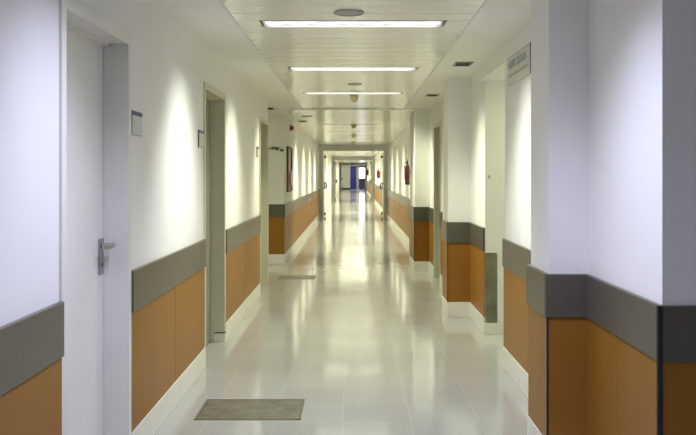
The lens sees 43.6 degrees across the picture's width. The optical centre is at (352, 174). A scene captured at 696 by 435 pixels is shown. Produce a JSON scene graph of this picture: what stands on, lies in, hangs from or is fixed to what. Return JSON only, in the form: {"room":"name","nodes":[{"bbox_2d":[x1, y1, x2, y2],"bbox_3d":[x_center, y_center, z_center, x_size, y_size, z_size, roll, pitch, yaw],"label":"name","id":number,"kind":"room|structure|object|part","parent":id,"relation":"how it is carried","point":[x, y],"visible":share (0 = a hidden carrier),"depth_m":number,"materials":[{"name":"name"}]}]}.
{"room":"hospital interior","nodes":[
{"label":"hospital interior","id":0,"kind":"room"},
{"bbox_2d":[0,0,267,434],"bbox_3d":[-1.223,0.185,4.630,0.242,2.530,13.660,0,0,0],"label":"wall","id":1,"kind":"structure","parent":0,"point":[170,66],"depth_m":4.58,"materials":[{"name":"white paint"}]},
{"bbox_3d":[-1.118,0.997,2.774,0.012,0.603,1.102,0,0,0],"label":"wainscot panel","id":2,"kind":"part","parent":1,"relation":"part of","materials":[{"name":"orange laminate"}]},
{"bbox_3d":[-1.113,0.590,0.562,0.022,0.211,5.525,0,0,0],"label":"bumper rail","id":3,"kind":"part","parent":1,"relation":"part of","materials":[{"name":"grey plastic"}]},
{"bbox_2d":[59,0,130,434],"bbox_3d":[-1.218,0.375,3.848,0.212,2.150,1.045,0,0,0],"label":"door","id":4,"kind":"structure","parent":1,"relation":"in","point":[95,53],"depth_m":4.12,"materials":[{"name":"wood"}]},
{"bbox_3d":[-1.230,0.400,4.245,0.009,0.176,0.068,0,0,0],"label":"handle plate","id":5,"kind":"part","parent":4,"relation":"part of","materials":[{"name":"metal"}]},
{"bbox_3d":[-1.195,0.345,4.189,0.078,0.031,0.145,0,0,0],"label":"handle","id":6,"kind":"part","parent":4,"relation":"part of","materials":[{"name":"metal"}]},
{"bbox_2d":[131,110,141,135],"bbox_3d":[-1.118,-0.263,4.493,0.011,0.124,0.210,0,0,0],"label":"plaque","id":7,"kind":"object","parent":1,"relation":"attached to","point":[136,117],"visible":0.87,"depth_m":4.47,"materials":[{"name":"grey plastic"}]},
{"bbox_3d":[-1.118,0.997,4.909,0.012,0.603,1.077,0,0,0],"label":"wainscot panel","id":8,"kind":"part","parent":1,"relation":"part of","materials":[{"name":"orange laminate"}]},
{"bbox_3d":[-1.113,0.590,5.450,0.022,0.211,2.160,0,0,0],"label":"bumper rail","id":9,"kind":"part","parent":1,"relation":"part of","materials":[{"name":"grey plastic"}]},
{"bbox_3d":[-1.118,0.997,5.992,0.012,0.603,1.077,0,0,0],"label":"wainscot panel","id":10,"kind":"part","parent":1,"relation":"part of","materials":[{"name":"orange laminate"}]},
{"bbox_2d":[131,284,259,434],"bbox_3d":[-1.115,1.374,4.100,0.018,0.152,12.600,0,0,0],"label":"baseboard","id":11,"kind":"structure","parent":1,"relation":"attached to","point":[159,413],"depth_m":5.61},
{"bbox_2d":[198,130,203,147],"bbox_3d":[-1.118,-0.263,6.405,0.011,0.124,0.210,0,0,0],"label":"plaque","id":12,"kind":"object","parent":1,"relation":"attached to","point":[200,132],"visible":1,"depth_m":6.38,"materials":[{"name":"grey plastic"}]},
{"bbox_2d":[203,81,225,347],"bbox_3d":[-1.218,0.375,7.066,0.213,2.150,1.071,0,0,0],"label":"door","id":13,"kind":"structure","parent":1,"relation":"in","point":[214,100],"depth_m":7.53,"materials":[{"name":"beige wood"}]},
{"bbox_3d":[-1.118,0.997,8.299,0.012,0.603,1.397,0,0,0],"label":"wainscot panel","id":14,"kind":"part","parent":1,"relation":"part of","materials":[{"name":"orange laminate"}]},
{"bbox_3d":[-1.113,0.590,9.000,0.022,0.211,2.800,0,0,0],"label":"bumper rail","id":15,"kind":"part","parent":1,"relation":"part of","materials":[{"name":"grey plastic"}]},
{"bbox_3d":[-1.118,0.997,9.701,0.012,0.603,1.397,0,0,0],"label":"wainscot panel","id":16,"kind":"part","parent":1,"relation":"part of","materials":[{"name":"orange laminate"}]},
{"bbox_2d":[256,147,258,157],"bbox_3d":[-1.118,-0.263,10.235,0.011,0.124,0.210,0,0,0],"label":"plaque","id":17,"kind":"object","parent":1,"relation":"attached to","point":[257,148],"visible":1,"depth_m":10.14,"materials":[{"name":"grey plastic"}]},
{"bbox_2d":[259,116,268,284],"bbox_3d":[-1.218,0.375,10.930,0.212,2.150,1.060,0,0,0],"label":"door","id":18,"kind":"structure","parent":1,"relation":"in","point":[263,124],"depth_m":11.40,"materials":[{"name":"beige wood"}]},
{"bbox_2d":[268,114,319,253],"bbox_3d":[-2.013,0.185,21.569,1.822,2.530,14.862,0,0,0],"label":"wall","id":19,"kind":"structure","parent":0,"point":[291,213],"depth_m":15.65,"materials":[{"name":"white paint"}]},
{"bbox_3d":[-1.567,0.997,14.154,0.909,0.603,0.012,0,0,0],"label":"wainscot panel","id":20,"kind":"part","parent":19,"relation":"part of","materials":[{"name":"orange laminate"}]},
{"bbox_3d":[-1.118,0.997,14.777,0.012,0.603,1.234,0,0,0],"label":"wainscot panel","id":21,"kind":"part","parent":19,"relation":"part of","materials":[{"name":"orange laminate"}]},
{"bbox_2d":[287,146,291,191],"bbox_3d":[-1.105,-0.090,15.195,0.037,0.780,0.950,0,0,0],"label":"upper cabinet","id":22,"kind":"object","parent":19,"relation":"attached to","point":[289,149],"visible":1,"depth_m":15.18,"materials":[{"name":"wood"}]},
{"bbox_3d":[-1.118,-0.090,15.195,0.008,0.740,0.910,0,0,0],"label":"panel","id":23,"kind":"part","parent":22,"relation":"part of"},
{"bbox_3d":[-1.118,0.997,16.015,0.012,0.603,1.231,0,0,0],"label":"wainscot panel","id":24,"kind":"part","parent":19,"relation":"part of","materials":[{"name":"orange laminate"}]},
{"bbox_2d":[269,214,319,263],"bbox_3d":[-2.015,1.374,21.571,1.818,0.152,14.858,0,0,0],"label":"baseboard","id":25,"kind":"structure","parent":19,"relation":"attached to","point":[273,258],"depth_m":15.15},
{"bbox_3d":[-2.013,0.590,21.569,1.822,0.211,14.862,0,0,0],"label":"bumper rail","id":26,"kind":"part","parent":19,"relation":"part of","materials":[{"name":"grey plastic"}]},
{"bbox_3d":[-1.118,0.997,17.252,0.012,0.603,1.231,0,0,0],"label":"wainscot panel","id":27,"kind":"part","parent":19,"relation":"part of","materials":[{"name":"orange laminate"}]},
{"bbox_3d":[-1.118,0.997,18.488,0.012,0.603,1.231,0,0,0],"label":"wainscot panel","id":28,"kind":"part","parent":19,"relation":"part of","materials":[{"name":"orange laminate"}]},
{"bbox_3d":[-1.118,0.997,19.725,0.012,0.603,1.231,0,0,0],"label":"wainscot panel","id":29,"kind":"part","parent":19,"relation":"part of","materials":[{"name":"orange laminate"}]},
{"bbox_3d":[-1.118,0.997,20.962,0.012,0.603,1.231,0,0,0],"label":"wainscot panel","id":30,"kind":"part","parent":19,"relation":"part of","materials":[{"name":"orange laminate"}]},
{"bbox_3d":[-1.118,0.997,22.198,0.012,0.603,1.231,0,0,0],"label":"wainscot panel","id":31,"kind":"part","parent":19,"relation":"part of","materials":[{"name":"orange laminate"}]},
{"bbox_3d":[-1.118,0.997,23.435,0.012,0.603,1.231,0,0,0],"label":"wainscot panel","id":32,"kind":"part","parent":19,"relation":"part of","materials":[{"name":"orange laminate"}]},
{"bbox_3d":[-1.118,0.997,24.672,0.012,0.603,1.231,0,0,0],"label":"wainscot panel","id":33,"kind":"part","parent":19,"relation":"part of","materials":[{"name":"orange laminate"}]},
{"bbox_3d":[-1.118,0.997,25.908,0.012,0.603,1.231,0,0,0],"label":"wainscot panel","id":34,"kind":"part","parent":19,"relation":"part of","materials":[{"name":"orange laminate"}]},
{"bbox_3d":[-1.118,0.997,28.383,0.012,0.603,1.234,0,0,0],"label":"wainscot panel","id":35,"kind":"part","parent":19,"relation":"part of","materials":[{"name":"orange laminate"}]},
{"bbox_2d":[323,151,339,210],"bbox_3d":[-1.234,0.185,56.500,0.220,2.530,55.000,0,0,0],"label":"wall","id":36,"kind":"structure","parent":0,"point":[328,161],"depth_m":41.62,"materials":[{"name":"white paint"}]},
{"bbox_2d":[319,145,386,217],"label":"door frame","id":37,"kind":"structure","parent":36,"relation":"in","point":[322,148],"depth_m":29.00,"materials":[{"name":"white paint"}]},
{"bbox_2d":[333,157,373,200],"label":"door frame","id":38,"kind":"structure","parent":36,"relation":"in","point":[334,158],"depth_m":48.01,"materials":[{"name":"white paint"}]},
{"bbox_2d":[340,163,366,191],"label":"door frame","id":39,"kind":"structure","parent":36,"relation":"in","point":[365,164],"depth_m":74.01,"materials":[{"name":"white paint"}]},
{"bbox_2d":[154,189,527,434],"bbox_3d":[0.000,1.510,45.300,7.200,0.120,95.400,0,0,0],"label":"floor","id":40,"kind":"structure","parent":0,"point":[369,345],"depth_m":7.05,"materials":[{"name":"tile"}]},
{"bbox_2d":[194,399,304,419],"bbox_3d":[-0.625,1.448,5.367,0.630,0.004,0.465,0,0,0],"label":"floor mat","id":41,"kind":"object","parent":40,"relation":"on","point":[212,409],"depth_m":5.36,"materials":[{"name":"fabric"}]},
{"bbox_2d":[279,275,315,278],"bbox_3d":[-0.780,1.448,12.260,0.500,0.004,0.420,0,0,0],"label":"floor mat","id":42,"kind":"object","parent":40,"relation":"on","point":[281,276],"depth_m":12.28,"materials":[{"name":"carpet"}]},
{"bbox_2d":[356,166,358,188],"bbox_3d":[0.465,0.235,88.000,0.270,2.430,0.400,0,0,0],"label":"column","id":43,"kind":"structure","parent":40,"relation":"on","point":[357,167],"depth_m":87.80,"materials":[{"name":"white paint"}]},
{"bbox_2d":[409,109,429,271],"bbox_3d":[1.026,0.235,13.550,0.247,2.430,1.144,0,0,0],"label":"pillar","id":44,"kind":"structure","parent":40,"relation":"on","point":[419,205],"depth_m":13.00,"materials":[{"name":"white paint"}]},
{"bbox_3d":[0.919,0.997,13.826,0.012,0.603,0.547,0,0,0],"label":"wainscot panel","id":45,"kind":"part","parent":44,"relation":"part of","materials":[{"name":"orange laminate"}]},
{"bbox_3d":[0.919,0.997,13.274,0.012,0.603,0.547,0,0,0],"label":"wainscot panel","id":46,"kind":"part","parent":44,"relation":"part of","materials":[{"name":"orange laminate"}]},
{"bbox_3d":[1.026,0.590,13.550,0.247,0.211,1.144,0,0,0],"label":"bumper rail","id":47,"kind":"part","parent":44,"relation":"part of","materials":[{"name":"grey plastic"}]},
{"bbox_3d":[1.028,1.374,13.550,0.243,0.152,1.136,0,0,0],"label":"baseboard","id":48,"kind":"part","parent":44,"relation":"part of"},
{"bbox_3d":[1.032,0.997,12.994,0.237,0.603,0.012,0,0,0],"label":"wainscot panel","id":49,"kind":"part","parent":44,"relation":"part of","materials":[{"name":"orange laminate"}]},
{"bbox_2d":[441,78,470,316],"bbox_3d":[1.075,0.235,9.100,0.250,2.430,0.524,0,0,0],"label":"pillar","id":50,"kind":"structure","parent":40,"relation":"on","point":[457,91],"depth_m":8.86,"materials":[{"name":"white paint"}]},
{"bbox_3d":[0.966,0.997,9.100,0.012,0.603,0.480,0,0,0],"label":"wainscot panel","id":51,"kind":"part","parent":50,"relation":"part of","materials":[{"name":"orange laminate"}]},
{"bbox_3d":[1.075,0.590,9.100,0.250,0.211,0.524,0,0,0],"label":"bumper rail","id":52,"kind":"part","parent":50,"relation":"part of","materials":[{"name":"grey plastic"}]},
{"bbox_3d":[1.077,1.374,9.100,0.246,0.152,0.516,0,0,0],"label":"baseboard","id":53,"kind":"part","parent":50,"relation":"part of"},
{"bbox_3d":[1.080,0.997,8.854,0.240,0.603,0.012,0,0,0],"label":"wainscot panel","id":54,"kind":"part","parent":50,"relation":"part of","materials":[{"name":"orange laminate"}]},
{"bbox_2d":[526,0,588,434],"bbox_3d":[1.042,0.235,4.455,0.217,2.430,0.474,0,0,0],"label":"pillar","id":55,"kind":"structure","parent":40,"relation":"on","point":[556,273],"depth_m":4.24,"materials":[{"name":"white paint"}]},
{"bbox_3d":[1.046,0.997,4.676,0.207,0.603,0.012,0,0,0],"label":"wainscot panel","id":56,"kind":"part","parent":55,"relation":"part of","materials":[{"name":"laminate"}]},
{"bbox_3d":[1.044,1.374,4.455,0.213,0.152,0.466,0,0,0],"label":"baseboard","id":57,"kind":"part","parent":55,"relation":"part of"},
{"bbox_3d":[0.949,0.997,4.455,0.012,0.603,0.430,0,0,0],"label":"wainscot panel","id":58,"kind":"part","parent":55,"relation":"part of","materials":[{"name":"orange laminate"}]},
{"bbox_3d":[1.042,0.590,4.455,0.217,0.211,0.474,0,0,0],"label":"bumper rail","id":59,"kind":"part","parent":55,"relation":"part of","materials":[{"name":"grey plastic"}]},
{"bbox_3d":[1.046,0.997,4.234,0.207,0.603,0.012,0,0,0],"label":"wainscot panel","id":60,"kind":"part","parent":55,"relation":"part of","materials":[{"name":"orange laminate"}]},
{"bbox_2d":[153,0,530,162],"bbox_3d":[0.000,-1.138,45.300,7.200,0.324,95.400,0,0,0],"label":"ceiling","id":61,"kind":"structure","parent":0,"point":[234,31],"depth_m":6.77,"materials":[{"name":"paint"}]},
{"bbox_2d":[334,9,363,15],"bbox_3d":[-0.025,-0.975,5.250,0.184,0.010,0.184,0,0,0],"label":"ceiling speaker","id":62,"kind":"object","parent":61,"relation":"attached to","point":[344,12],"visible":1,"depth_m":5.22},
{"bbox_2d":[335,11,361,15],"bbox_3d":[-0.025,-0.975,5.250,0.167,0.009,0.167,0,0,0],"label":"grille","id":63,"kind":"object","parent":62,"relation":"attached to","point":[341,13],"depth_m":5.24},
{"bbox_2d":[279,108,418,109],"bbox_3d":[-0.060,-0.979,13.008,2.080,0.022,0.045,0,0,0],"label":"trim","id":64,"kind":"structure","parent":61,"relation":"attached to","point":[313,108],"depth_m":12.98,"materials":[{"name":"white metal"}]},
{"bbox_2d":[262,20,443,26],"bbox_3d":[0.000,-1.028,5.660,1.164,0.103,0.232,0,0,0],"label":"ceiling light","id":65,"kind":"object","parent":61,"relation":"attached to","point":[267,23],"visible":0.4,"depth_m":5.73,"materials":[{"name":"white plastic"}]},
{"bbox_2d":[266,22,439,23],"bbox_3d":[0.000,-0.999,5.660,1.136,0.010,0.204,0,0,0],"label":"diffuser","id":66,"kind":"object","parent":65,"relation":"attached to","point":[266,22],"depth_m":5.71,"materials":[{"name":"white plastic"}]},
{"bbox_2d":[289,67,416,70],"bbox_3d":[0.000,-1.028,8.060,1.164,0.103,0.232,0,0,0],"label":"ceiling light","id":67,"kind":"object","parent":61,"relation":"attached to","point":[291,68],"visible":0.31,"depth_m":8.16,"materials":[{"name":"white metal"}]},
{"bbox_2d":[292,68,413,68],"bbox_3d":[0.000,-0.999,8.060,1.136,0.010,0.204,0,0,0],"label":"diffuser","id":68,"kind":"object","parent":67,"relation":"attached to","point":[292,68],"depth_m":8.16,"materials":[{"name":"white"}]},
{"bbox_2d":[304,92,401,93],"bbox_3d":[0.000,-1.028,10.460,1.164,0.103,0.232,0,0,0],"label":"ceiling light","id":69,"kind":"object","parent":61,"relation":"attached to","point":[304,92],"visible":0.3,"depth_m":10.54,"materials":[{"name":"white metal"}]},
{"bbox_2d":[306,92,399,92],"bbox_3d":[0.000,-0.999,10.460,1.136,0.010,0.204,0,0,0],"label":"diffuser","id":70,"kind":"object","parent":69,"relation":"attached to","point":[306,92],"depth_m":10.55,"materials":[{"name":"white plastic"}]},
{"bbox_2d":[314,108,391,108],"bbox_3d":[0.000,-1.028,12.860,1.164,0.103,0.232,0,0,0],"label":"ceiling light","id":71,"kind":"object","parent":61,"relation":"attached to","point":[314,108],"visible":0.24,"depth_m":12.96,"materials":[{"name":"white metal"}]},
{"bbox_2d":[350,95,357,101],"bbox_3d":[0.015,-0.935,10.720,0.105,0.090,0.105,0,0,0],"label":"smoke detector","id":72,"kind":"object","parent":61,"relation":"attached to","point":[354,98],"visible":1,"depth_m":10.68,"materials":[{"name":"beige plastic"}]},
{"bbox_2d":[348,83,361,85],"bbox_3d":[0.020,-0.975,9.420,0.156,0.010,0.156,0,0,0],"label":"ceiling speaker","id":73,"kind":"object","parent":61,"relation":"attached to","point":[352,84],"visible":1,"depth_m":9.39},
{"bbox_2d":[425,94,439,96],"bbox_3d":[0.975,-0.975,10.700,0.155,0.010,0.260,0,0,0],"label":"ceiling vent","id":74,"kind":"object","parent":61,"relation":"in","point":[426,95],"visible":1,"depth_m":10.70,"materials":[{"name":"black plastic"}]},
{"bbox_2d":[452,62,473,65],"bbox_3d":[0.970,-0.975,7.680,0.155,0.010,0.260,0,0,0],"label":"ceiling vent","id":75,"kind":"object","parent":61,"relation":"in","point":[455,63],"visible":1,"depth_m":7.66,"materials":[{"name":"black plastic"}]},
{"bbox_2d":[341,165,364,187],"bbox_3d":[0.000,0.185,84.100,7.000,2.530,0.200,0,0,0],"label":"wall","id":76,"kind":"structure","parent":0,"point":[345,168],"depth_m":84.00,"materials":[{"name":"white paint"}]},
{"bbox_2d":[350,166,355,188],"bbox_3d":[-1.585,0.185,88.100,3.830,2.530,0.200,0,0,0],"label":"wall","id":77,"kind":"structure","parent":0,"point":[352,168],"depth_m":87.99,"materials":[{"name":"blue paint"}]},
{"bbox_2d":[366,151,383,206],"bbox_3d":[1.249,0.185,56.500,0.242,2.530,55.000,0,0,0],"label":"wall","id":78,"kind":"structure","parent":0,"point":[377,158],"depth_m":42.13,"materials":[{"name":"white paint"}]},
{"bbox_2d":[366,190,381,210],"bbox_3d":[1.141,1.374,52.000,0.018,0.152,43.000,0,0,0],"label":"baseboard","id":79,"kind":"structure","parent":78,"relation":"attached to","point":[375,201],"depth_m":41.91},
{"bbox_3d":[1.139,0.590,39.000,0.022,0.211,17.000,0,0,0],"label":"bumper rail","id":80,"kind":"part","parent":78,"relation":"part of","materials":[{"name":"grey plastic"}]},
{"bbox_2d":[387,0,695,434],"bbox_3d":[2.213,0.185,16.106,2.174,2.530,25.789,0,0,0],"label":"wall","id":81,"kind":"structure","parent":0,"point":[641,278],"depth_m":3.73,"materials":[{"name":"white paint"}]},
{"bbox_3d":[1.144,0.997,28.381,0.012,0.603,1.239,0,0,0],"label":"wainscot panel","id":82,"kind":"part","parent":81,"relation":"part of","materials":[{"name":"orange laminate"}]},
{"bbox_3d":[1.144,0.997,25.896,0.012,0.603,1.236,0,0,0],"label":"wainscot panel","id":83,"kind":"part","parent":81,"relation":"part of","materials":[{"name":"orange laminate"}]},
{"bbox_3d":[1.144,0.997,24.654,0.012,0.603,1.236,0,0,0],"label":"wainscot panel","id":84,"kind":"part","parent":81,"relation":"part of","materials":[{"name":"orange laminate"}]},
{"bbox_3d":[1.144,0.997,23.413,0.012,0.603,1.236,0,0,0],"label":"wainscot panel","id":85,"kind":"part","parent":81,"relation":"part of","materials":[{"name":"orange laminate"}]},
{"bbox_3d":[1.144,0.997,22.171,0.012,0.603,1.236,0,0,0],"label":"wainscot panel","id":86,"kind":"part","parent":81,"relation":"part of","materials":[{"name":"orange laminate"}]},
{"bbox_3d":[1.139,0.590,21.550,0.022,0.211,14.900,0,0,0],"label":"bumper rail","id":87,"kind":"part","parent":81,"relation":"part of","materials":[{"name":"grey plastic"}]},
{"bbox_3d":[1.144,0.997,20.929,0.012,0.603,1.236,0,0,0],"label":"wainscot panel","id":88,"kind":"part","parent":81,"relation":"part of","materials":[{"name":"orange laminate"}]},
{"bbox_3d":[1.144,0.997,19.688,0.012,0.603,1.236,0,0,0],"label":"wainscot panel","id":89,"kind":"part","parent":81,"relation":"part of","materials":[{"name":"orange laminate"}]},
{"bbox_2d":[404,159,409,184],"bbox_3d":[1.080,-0.047,17.047,0.124,0.494,0.128,0,0,44],"label":"fire extinguisher","id":90,"kind":"object","parent":81,"relation":"attached to","point":[407,167],"visible":1,"depth_m":17.02,"materials":[{"name":"red metal"}]},
{"bbox_3d":[1.144,0.997,18.446,0.012,0.603,1.236,0,0,0],"label":"wainscot panel","id":91,"kind":"part","parent":81,"relation":"part of","materials":[{"name":"orange laminate"}]},
{"bbox_3d":[1.144,0.997,12.640,0.012,0.603,0.720,0,0,0],"label":"wainscot panel","id":92,"kind":"part","parent":81,"relation":"part of","materials":[{"name":"orange laminate"}]},
{"bbox_2d":[434,121,440,277],"bbox_3d":[1.244,0.375,11.825,0.212,2.150,0.910,0,0,0],"label":"door","id":93,"kind":"structure","parent":81,"relation":"in","point":[437,127],"depth_m":12.22,"materials":[{"name":"beige metal"}]},
{"bbox_3d":[1.144,0.997,11.270,0.012,0.603,0.200,0,0,0],"label":"wainscot panel","id":94,"kind":"part","parent":81,"relation":"part of","materials":[{"name":"orange laminate"}]},
{"bbox_2d":[387,214,503,333],"bbox_3d":[1.866,1.374,18.441,1.468,0.152,21.118,0,0,0],"label":"baseboard","id":95,"kind":"structure","parent":81,"relation":"attached to","point":[476,317],"depth_m":8.33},
{"bbox_3d":[1.164,0.590,10.450,0.072,0.211,5.100,0,0,0],"label":"bumper rail","id":96,"kind":"part","parent":81,"relation":"part of","materials":[{"name":"grey plastic"}]},
{"bbox_3d":[1.194,0.997,8.380,0.012,0.603,0.960,0,0,0],"label":"wainscot panel","id":97,"kind":"part","parent":81,"relation":"part of","materials":[{"name":"orange laminate"}]},
{"bbox_2d":[485,253,496,322],"bbox_3d":[1.256,1.030,7.897,0.108,0.636,0.006,0,0,0],"label":"kick plate","id":98,"kind":"object","parent":81,"relation":"attached to","point":[490,258],"visible":1,"depth_m":7.90,"materials":[{"name":"metal"}]},
{"bbox_2d":[503,346,527,397],"bbox_3d":[2.216,1.374,4.899,2.168,0.152,3.363,0,0,0],"label":"baseboard","id":99,"kind":"structure","parent":81,"relation":"attached to","point":[518,374],"depth_m":6.04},
{"bbox_3d":[1.144,0.997,5.625,0.012,0.603,1.910,0,0,0],"label":"wainscot panel","id":100,"kind":"part","parent":81,"relation":"part of","materials":[{"name":"orange laminate"}]},
{"bbox_3d":[1.139,0.590,5.625,0.022,0.211,1.910,0,0,0],"label":"bumper rail","id":101,"kind":"part","parent":81,"relation":"part of","materials":[{"name":"grey plastic"}]},
{"bbox_2d":[507,42,530,85],"bbox_3d":[1.142,-0.750,5.989,0.016,0.202,0.832,0,0,0],"label":"sign","id":102,"kind":"object","parent":81,"relation":"attached to","point":[518,64],"visible":0.95,"depth_m":5.93,"materials":[{"name":"white plastic"}]},
{"bbox_3d":[1.144,0.997,3.990,0.012,0.603,0.500,0,0,0],"label":"wainscot panel","id":103,"kind":"part","parent":81,"relation":"part of","materials":[{"name":"orange laminate"}]},
{"bbox_3d":[1.144,0.997,3.485,0.012,0.603,0.500,0,0,0],"label":"wainscot panel","id":104,"kind":"part","parent":81,"relation":"part of","materials":[{"name":"orange laminate"}]},
{"bbox_3d":[2.214,0.590,3.727,2.172,0.211,1.027,0,0,0],"label":"bumper rail","id":105,"kind":"part","parent":81,"relation":"part of","materials":[{"name":"grey plastic"}]},
{"bbox_3d":[1.411,0.997,3.229,0.546,0.603,0.012,0,0,0],"label":"wainscot panel","id":106,"kind":"part","parent":81,"relation":"part of","materials":[{"name":"orange laminate"}]},
{"bbox_3d":[0.000,0.140,86.100,7.400,2.620,4.200,0,0,0],"label":"wall","id":107,"kind":"structure","parent":0,"visible":0},
{"bbox_2d":[359,166,364,188],"bbox_3d":[2.050,0.185,88.100,2.900,2.530,0.200,0,0,0],"label":"door","id":108,"kind":"structure","parent":107,"relation":"in","point":[361,168],"depth_m":87.99,"materials":[{"name":"glass"}]},
{"bbox_3d":[0.980,-0.130,88.065,0.680,1.040,0.010,0,0,0],"label":"pane","id":109,"kind":"part","parent":108,"relation":"part of","materials":[{"name":"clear glass"}]}
]}

